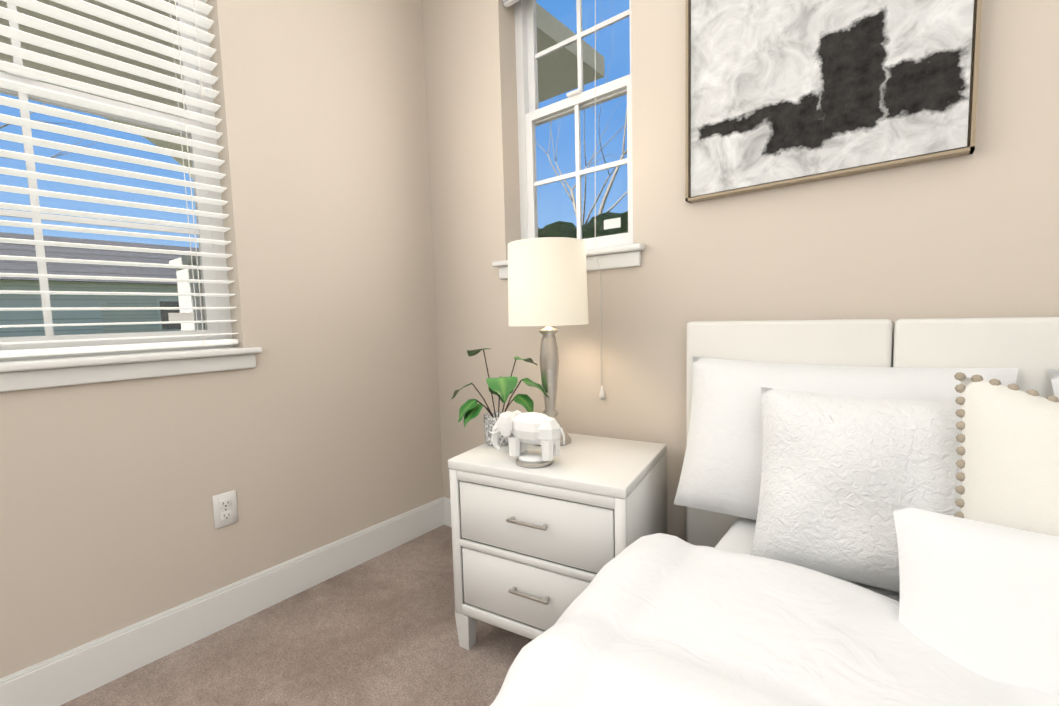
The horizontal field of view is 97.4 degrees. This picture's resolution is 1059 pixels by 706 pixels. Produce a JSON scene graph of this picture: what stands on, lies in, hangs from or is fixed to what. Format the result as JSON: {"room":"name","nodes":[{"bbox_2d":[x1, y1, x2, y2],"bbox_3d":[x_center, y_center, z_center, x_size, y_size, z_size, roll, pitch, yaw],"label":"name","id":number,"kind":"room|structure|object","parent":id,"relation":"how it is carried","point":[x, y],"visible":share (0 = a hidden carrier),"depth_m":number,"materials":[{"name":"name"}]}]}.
{"room":"bedroom","nodes":[
{"label":"bedroom","id":0,"kind":"room"},
{"bbox_2d":[0,0,443,678],"bbox_3d":[-1.949,-0.335,0.539,0.160,2.740,4.820,2,6,39],"label":"wall","id":1,"kind":"structure","parent":0,"point":[316,426],"depth_m":1.68,"materials":[{"name":"paint"}]},
{"bbox_2d":[0,0,261,391],"bbox_3d":[-1.331,-0.693,1.227,0.218,1.569,1.000,2,6,39],"label":"window","id":2,"kind":"structure","parent":1,"relation":"in","point":[49,358],"depth_m":1.38,"materials":[{"name":"white plastic"}]},
{"bbox_2d":[0,498,443,705],"bbox_3d":[-1.851,0.966,0.585,0.014,0.135,4.486,2,6,39],"label":"baseboard","id":3,"kind":"structure","parent":1,"relation":"attached to","point":[65,677],"depth_m":1.51,"materials":[{"name":"white wood"}]},
{"bbox_2d":[212,490,237,528],"bbox_3d":[-1.028,0.529,1.573,0.008,0.114,0.070,2,6,39],"label":"electrical outlet","id":4,"kind":"object","parent":1,"relation":"attached to","point":[225,510],"visible":1,"depth_m":1.57,"materials":[{"name":"white plastic"}]},
{"bbox_2d":[60,525,531,705],"bbox_3d":[-0.381,1.191,-0.591,4.110,0.200,4.820,2,6,39],"label":"floor","id":5,"kind":"structure","parent":0,"point":[380,630],"depth_m":1.44,"materials":[{"name":"carpet"}]},
{"bbox_2d":[448,433,666,649],"bbox_3d":[0.103,0.607,1.470,0.554,0.600,0.450,1,5,29],"label":"nightstand","id":6,"kind":"object","parent":5,"relation":"on","point":[535,550],"visible":0.81,"depth_m":1.31,"materials":[{"name":"white wood"}]},
{"bbox_2d":[450,348,548,445],"bbox_3d":[-0.106,0.144,1.571,0.332,0.316,0.302,2,6,39],"label":"potted plant","id":7,"kind":"object","parent":6,"relation":"on","point":[501,388],"visible":0.83,"depth_m":1.51,"materials":[{"name":"green plant"}]},
{"bbox_2d":[489,410,564,467],"bbox_3d":[-0.006,0.243,1.354,0.239,0.148,0.107,1,5,27],"label":"elephant","id":8,"kind":"object","parent":6,"relation":"on","point":[519,430],"visible":1,"depth_m":1.32},
{"bbox_2d":[508,237,588,445],"bbox_3d":[0.064,-0.030,1.545,0.264,0.657,0.264,2,6,39],"label":"lamp","id":9,"kind":"object","parent":6,"relation":"on","point":[547,282],"visible":0.81,"depth_m":1.42,"materials":[{"name":"brushed nickel"},{"name":"fabric"}]},
{"bbox_2d":[490,317,1058,705],"bbox_3d":[0.459,0.512,0.100,1.647,0.995,2.206,2,6,39],"label":"bed","id":10,"kind":"object","parent":5,"relation":"on","point":[868,524],"visible":1,"depth_m":0.72,"materials":[{"name":"white fabric"}]},
{"bbox_2d":[422,0,1058,541],"bbox_3d":[1.054,-0.461,1.083,3.790,2.740,0.160,2,6,39],"label":"wall","id":11,"kind":"structure","parent":0,"point":[976,234],"depth_m":1.45,"materials":[{"name":"paint"}]},
{"bbox_2d":[442,497,451,526],"bbox_3d":[1.034,0.844,1.122,3.790,0.135,0.014,2,6,39],"label":"baseboard","id":12,"kind":"structure","parent":11,"relation":"attached to","point":[447,510],"depth_m":2.29,"materials":[{"name":"white wood"}]},
{"bbox_2d":[492,0,644,278],"bbox_3d":[0.142,-0.931,1.743,0.668,1.259,0.218,2,6,39],"label":"window","id":13,"kind":"structure","parent":11,"relation":"in","point":[621,250],"depth_m":1.82,"materials":[{"name":"white plastic"}]},
{"bbox_2d":[594,0,604,398],"bbox_3d":[1.240,-0.569,0.803,2.599,1.688,0.086,2,6,39],"label":"cords","id":14,"kind":"object","parent":13,"relation":"hanging from","point":[602,395],"visible":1,"depth_m":1.60,"materials":[{"name":"white fabric"}]},
{"bbox_2d":[685,0,981,202],"bbox_3d":[0.721,-0.750,1.195,0.634,0.599,0.038,2,6,39],"label":"picture","id":15,"kind":"object","parent":11,"relation":"attached to","point":[781,93],"visible":0.9,"depth_m":1.18,"materials":[{"name":"beige paper"}]},
{"label":"outside","id":16,"kind":"structure","parent":0,"visible":0},
{"bbox_2d":[536,0,627,238],"bbox_3d":[2.901,-2.098,5.169,9.266,6.046,6.568,2,6,39],"label":"tree","id":17,"kind":"object","parent":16,"point":[566,230],"depth_m":3.43,"materials":[{"name":"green plant"}]},
{"bbox_3d":[-0.413,1.300,2.369,160.000,0.300,160.000,2,6,39],"label":"ground","id":18,"kind":"structure","parent":16,"visible":0},
{"bbox_2d":[0,103,96,158],"bbox_3d":[-6.312,-1.408,4.280,3.244,5.124,3.921,2,6,39],"label":"tree","id":19,"kind":"object","parent":18,"relation":"on","point":[49,122],"depth_m":5.59,"materials":[{"name":"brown plant"}]},
{"bbox_2d":[0,0,192,177],"bbox_3d":[-3.589,-0.376,1.526,0.350,3.350,8.950,2,6,39],"label":"roof eave","id":20,"kind":"object","parent":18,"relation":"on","point":[89,80],"depth_m":2.64,"materials":[{"name":"paint"}]},
{"bbox_2d":[125,0,604,102],"bbox_3d":[-3.002,-1.945,0.879,1.980,0.150,8.950,2,6,39],"label":"soffit","id":21,"kind":"structure","parent":20,"relation":"attached to","point":[560,29],"depth_m":3.49,"materials":[{"name":"paint"}]},
{"bbox_2d":[0,232,198,336],"bbox_3d":[-21.639,-2.765,22.837,9.800,5.600,12.500,2,6,39],"label":"house","id":22,"kind":"structure","parent":18,"relation":"on","point":[34,300],"depth_m":20.06,"materials":[{"name":"grey"}]},
{"bbox_2d":[169,255,205,330],"bbox_3d":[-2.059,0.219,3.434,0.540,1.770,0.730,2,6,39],"label":"neighboring house","id":23,"kind":"structure","parent":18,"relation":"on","point":[187,274],"depth_m":3.09,"materials":[{"name":"paint"}]}
]}

